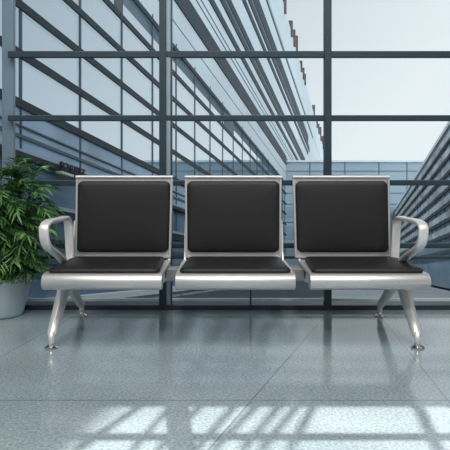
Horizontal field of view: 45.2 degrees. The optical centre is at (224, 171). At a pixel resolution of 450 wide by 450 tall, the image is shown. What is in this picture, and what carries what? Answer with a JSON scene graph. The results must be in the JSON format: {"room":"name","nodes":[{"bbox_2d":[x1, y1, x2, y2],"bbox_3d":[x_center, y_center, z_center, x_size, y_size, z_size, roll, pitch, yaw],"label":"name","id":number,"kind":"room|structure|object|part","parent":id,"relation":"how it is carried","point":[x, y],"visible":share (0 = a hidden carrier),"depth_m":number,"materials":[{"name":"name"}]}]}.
{"room":"waiting area","nodes":[
{"label":"waiting area","id":0,"kind":"room"},
{"bbox_2d":[0,310,449,449],"bbox_3d":[0.500,0.950,-1.170,11.000,0.120,9.660,0,0,0],"label":"floor","id":1,"kind":"structure","parent":0,"point":[114,379],"depth_m":2.33,"materials":[{"name":"grey tile"}]},
{"bbox_2d":[0,274,31,318],"bbox_3d":[-1.372,0.767,3.360,0.336,0.246,0.336,0,0,0],"label":"pot","id":2,"kind":"object","parent":1,"relation":"on","point":[13,297],"depth_m":3.26,"materials":[{"name":"white ceramic"}]},
{"bbox_2d":[0,155,65,318],"bbox_3d":[-1.344,0.393,3.279,0.798,0.994,0.503,0,0,-7],"label":"potted palm","id":3,"kind":"object","parent":1,"relation":"on","point":[19,259],"visible":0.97,"depth_m":3.27,"materials":[{"name":"plant"}]},
{"bbox_3d":[-1.353,0.298,3.286,0.678,0.755,0.420,0,0,0],"label":"stem","id":4,"kind":"part","parent":3,"relation":"part of","materials":[{"name":"green plant"}]},
{"bbox_2d":[39,175,430,349],"bbox_3d":[0.046,0.455,3.002,1.938,0.871,0.734,0,0,0],"label":"bench","id":5,"kind":"object","parent":1,"relation":"on","point":[120,236],"visible":1,"depth_m":3.12,"materials":[{"name":"silver metal"}]},
{"bbox_3d":[-0.882,0.393,2.853,0.064,0.306,0.438,0,0,0],"label":"armrest","id":6,"kind":"part","parent":5,"relation":"part of","materials":[{"name":"metal"}]},
{"bbox_3d":[-0.877,0.687,2.884,0.073,0.304,0.332,0,0,0],"label":"leg","id":7,"kind":"part","parent":5,"relation":"part of","materials":[{"name":"metal"}]},
{"bbox_3d":[-0.885,0.696,3.148,0.065,0.288,0.389,0,0,0],"label":"leg","id":8,"kind":"part","parent":5,"relation":"part of","materials":[{"name":"metal"}]},
{"bbox_2d":[49,256,163,272],"bbox_3d":[-0.610,0.490,2.903,0.561,0.037,0.414,0,0,0],"label":"seat cushion","id":9,"kind":"object","parent":5,"relation":"on","point":[68,264],"depth_m":2.78,"materials":[{"name":"black leather"}]},
{"bbox_2d":[77,181,169,251],"bbox_3d":[-0.593,0.260,3.149,0.541,0.412,0.062,0,0,0],"label":"cushion","id":10,"kind":"object","parent":5,"relation":"on","point":[113,216],"depth_m":3.13,"materials":[{"name":"black leather"}]},
{"bbox_3d":[-0.593,0.259,3.164,0.571,0.480,0.069,0,0,0],"label":"backrest","id":11,"kind":"part","parent":5,"relation":"part of","materials":[{"name":"black leather"}]},
{"bbox_3d":[-0.593,0.028,3.178,0.571,0.018,0.022,0,0,0],"label":"rail","id":12,"kind":"part","parent":5,"relation":"part of","materials":[{"name":"silver metal"}]},
{"bbox_2d":[187,181,278,251],"bbox_3d":[0.049,0.260,3.149,0.541,0.412,0.062,0,0,0],"label":"cushion","id":13,"kind":"object","parent":5,"relation":"on","point":[223,216],"depth_m":3.13,"materials":[{"name":"black leather"}]},
{"bbox_3d":[0.049,0.259,3.164,0.571,0.480,0.069,0,0,0],"label":"backrest","id":14,"kind":"part","parent":5,"relation":"part of","materials":[{"name":"black leather"}]},
{"bbox_3d":[0.049,0.028,3.178,0.571,0.018,0.022,0,0,0],"label":"rail","id":15,"kind":"part","parent":5,"relation":"part of","materials":[{"name":"silver metal"}]},
{"bbox_2d":[180,256,290,272],"bbox_3d":[0.051,0.490,2.903,0.561,0.037,0.414,0,0,0],"label":"seat cushion","id":16,"kind":"object","parent":5,"relation":"on","point":[194,264],"depth_m":2.78,"materials":[{"name":"black leather"}]},
{"bbox_3d":[0.683,0.028,3.178,0.571,0.018,0.022,0,0,0],"label":"rail","id":17,"kind":"part","parent":5,"relation":"part of","materials":[{"name":"silver metal"}]},
{"bbox_3d":[0.683,0.259,3.164,0.571,0.480,0.069,0,0,0],"label":"backrest","id":18,"kind":"part","parent":5,"relation":"part of","materials":[{"name":"black leather"}]},
{"bbox_2d":[295,181,388,251],"bbox_3d":[0.683,0.260,3.149,0.541,0.412,0.062,0,0,0],"label":"cushion","id":19,"kind":"object","parent":5,"relation":"on","point":[331,216],"depth_m":3.13,"materials":[{"name":"black leather"}]},
{"bbox_2d":[305,256,422,272],"bbox_3d":[0.719,0.490,2.903,0.561,0.037,0.414,0,0,0],"label":"seat cushion","id":20,"kind":"object","parent":5,"relation":"on","point":[313,264],"depth_m":2.78,"materials":[{"name":"black leather"}]},
{"bbox_3d":[0.957,0.696,3.148,0.065,0.288,0.389,0,0,0],"label":"leg","id":21,"kind":"part","parent":5,"relation":"part of","materials":[{"name":"metal"}]},
{"bbox_3d":[0.973,0.687,2.884,0.073,0.304,0.332,0,0,0],"label":"leg","id":22,"kind":"part","parent":5,"relation":"part of","materials":[{"name":"metal"}]},
{"bbox_3d":[0.967,0.393,2.853,0.064,0.306,0.438,0,0,0],"label":"armrest","id":23,"kind":"part","parent":5,"relation":"part of","materials":[{"name":"metal"}]},
{"bbox_2d":[24,301,449,309],"bbox_3d":[0.500,0.875,3.560,11.000,0.030,0.160,0,0,0],"label":"trim","id":24,"kind":"structure","parent":1,"relation":"on","point":[30,305],"depth_m":3.48,"materials":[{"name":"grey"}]},
{"bbox_2d":[2,0,14,242],"bbox_3d":[-1.429,-1.275,3.569,0.079,4.270,0.042,0,0,0],"label":"trim","id":25,"kind":"structure","parent":24,"relation":"on","point":[8,6],"depth_m":3.55,"materials":[{"name":"grey metal"}]},
{"bbox_2d":[159,0,172,304],"bbox_3d":[-0.385,-1.260,3.515,0.081,4.300,0.060,0,0,0],"label":"trim","id":26,"kind":"structure","parent":24,"relation":"on","point":[165,6],"depth_m":3.50,"materials":[{"name":"grey metal"}]},
{"bbox_2d":[27,298,449,300],"bbox_3d":[2.318,0.833,3.525,7.364,0.014,0.030,0,0,0],"label":"trim","id":27,"kind":"structure","parent":24,"relation":"on","point":[28,299],"depth_m":3.51,"materials":[{"name":"grey metal"}]},
{"bbox_2d":[323,0,331,304],"bbox_3d":[0.667,-1.260,3.515,0.043,4.300,0.060,0,0,0],"label":"trim","id":28,"kind":"structure","parent":24,"relation":"on","point":[327,4],"depth_m":3.48,"materials":[{"name":"grey metal"}]},
{"bbox_3d":[6.075,-1.260,-1.228,0.150,4.300,9.545,0,0,0],"label":"wall","id":29,"kind":"structure","parent":0,"visible":0},
{"bbox_2d":[8,51,449,57],"bbox_3d":[2.295,-0.763,3.511,7.410,0.044,0.027,0,0,0],"label":"trim","id":30,"kind":"structure","parent":29,"relation":"attached to","point":[11,54],"depth_m":3.50,"materials":[{"name":"grey metal"}]},
{"bbox_2d":[8,115,449,120],"bbox_3d":[2.295,-0.350,3.511,7.410,0.039,0.027,0,0,0],"label":"trim","id":31,"kind":"structure","parent":29,"relation":"attached to","point":[10,117],"depth_m":3.50,"materials":[{"name":"grey metal"}]},
{"bbox_2d":[8,180,449,185],"bbox_3d":[2.295,0.070,3.511,7.410,0.036,0.027,0,0,0],"label":"trim","id":32,"kind":"structure","parent":29,"relation":"attached to","point":[50,182],"depth_m":3.50,"materials":[{"name":"grey metal"}]},
{"bbox_2d":[32,243,449,247],"bbox_3d":[2.295,0.478,3.511,7.410,0.034,0.027,0,0,0],"label":"trim","id":33,"kind":"structure","parent":29,"relation":"attached to","point":[62,245],"depth_m":3.50,"materials":[{"name":"grey metal"}]},
{"bbox_2d":[41,256,449,258],"bbox_3d":[2.318,0.557,3.520,7.364,0.017,0.020,0,0,0],"label":"trim","id":34,"kind":"structure","parent":29,"relation":"attached to","point":[45,257],"depth_m":3.51,"materials":[{"name":"grey metal"}]},
{"label":"outside","id":35,"kind":"structure","parent":0,"visible":0},
{"bbox_2d":[126,281,449,297],"bbox_3d":[10.000,7.373,36.822,100.000,12.043,66.355,0,0,0],"label":"ground","id":36,"kind":"structure","parent":35,"point":[302,290],"depth_m":15.86,"materials":[{"name":"grey concrete"}]},
{"bbox_2d":[0,0,322,297],"bbox_3d":[6.918,-5.844,53.786,24.363,29.696,97.666,0,0,0],"label":"office building","id":37,"kind":"structure","parent":36,"relation":"on","point":[232,86],"depth_m":20.00,"materials":[{"name":"glass"}]},
{"bbox_3d":[-3.647,-2.617,9.629,0.040,6.279,0.051,0,0,14],"label":"post","id":38,"kind":"part","parent":37,"relation":"part of","materials":[{"name":"metal"}]},
{"bbox_2d":[56,171,73,176],"bbox_3d":[-3.192,0.043,10.775,0.140,0.130,0.463,0,0,14],"label":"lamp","id":39,"kind":"object","parent":37,"relation":"attached to","point":[58,173],"depth_m":10.80,"materials":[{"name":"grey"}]},
{"bbox_3d":[-3.141,-2.242,11.699,0.040,6.279,0.051,0,0,14],"label":"post","id":40,"kind":"part","parent":37,"relation":"part of","materials":[{"name":"metal"}]},
{"bbox_3d":[-2.803,-0.205,12.995,0.040,2.934,16.471,0,0,14],"label":"rail","id":41,"kind":"part","parent":37,"relation":"part of","materials":[{"name":"metal"}]},
{"bbox_3d":[-2.803,-0.022,12.995,0.040,2.964,16.471,0,0,14],"label":"rail","id":42,"kind":"part","parent":37,"relation":"part of","materials":[{"name":"metal"}]},
{"bbox_3d":[-2.679,-4.388,13.590,0.040,0.766,0.432,0,0,14],"label":"vent panel","id":43,"kind":"part","parent":37,"relation":"part of","materials":[{"name":"grey"}]},
{"bbox_3d":[-2.635,-1.866,13.769,0.040,6.279,0.051,0,0,14],"label":"post","id":44,"kind":"part","parent":37,"relation":"part of","materials":[{"name":"metal"}]},
{"bbox_3d":[-2.129,-1.490,15.839,0.040,6.279,0.051,0,0,14],"label":"post","id":45,"kind":"part","parent":37,"relation":"part of","materials":[{"name":"metal"}]},
{"bbox_3d":[-1.623,-1.115,17.909,0.040,6.279,0.051,0,0,14],"label":"post","id":46,"kind":"part","parent":37,"relation":"part of","materials":[{"name":"metal"}]},
{"bbox_3d":[-1.117,-0.739,19.979,0.040,6.279,0.051,0,0,14],"label":"post","id":47,"kind":"part","parent":37,"relation":"part of","materials":[{"name":"metal"}]},
{"bbox_3d":[-0.611,-0.363,22.049,0.040,6.279,0.051,0,0,14],"label":"post","id":48,"kind":"part","parent":37,"relation":"part of","materials":[{"name":"metal"}]},
{"bbox_3d":[-0.105,0.013,24.119,0.040,6.279,0.051,0,0,14],"label":"post","id":49,"kind":"part","parent":37,"relation":"part of","materials":[{"name":"metal"}]},
{"bbox_3d":[0.181,-2.265,25.290,0.040,1.028,1.915,0,0,14],"label":"vent panel","id":50,"kind":"part","parent":37,"relation":"part of","materials":[{"name":"metal"}]},
{"bbox_3d":[0.906,0.764,28.259,0.040,6.279,0.051,0,0,14],"label":"post","id":51,"kind":"part","parent":37,"relation":"part of","materials":[{"name":"metal"}]},
{"bbox_3d":[4.954,3.770,44.819,0.040,6.279,0.051,0,0,14],"label":"post","id":52,"kind":"part","parent":37,"relation":"part of","materials":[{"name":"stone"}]},
{"bbox_2d":[142,160,423,265],"bbox_3d":[7.783,5.472,49.400,32.433,12.954,7.200,0,0,0],"label":"building","id":53,"kind":"structure","parent":36,"relation":"on","point":[397,169],"depth_m":46.00,"materials":[{"name":"blue"}]},
{"bbox_2d":[392,121,449,288],"bbox_3d":[11.125,2.422,24.679,4.130,12.965,42.310,0,0,14],"label":"stone building","id":54,"kind":"structure","parent":36,"relation":"on","point":[430,204],"depth_m":21.66,"materials":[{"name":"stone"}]}
]}

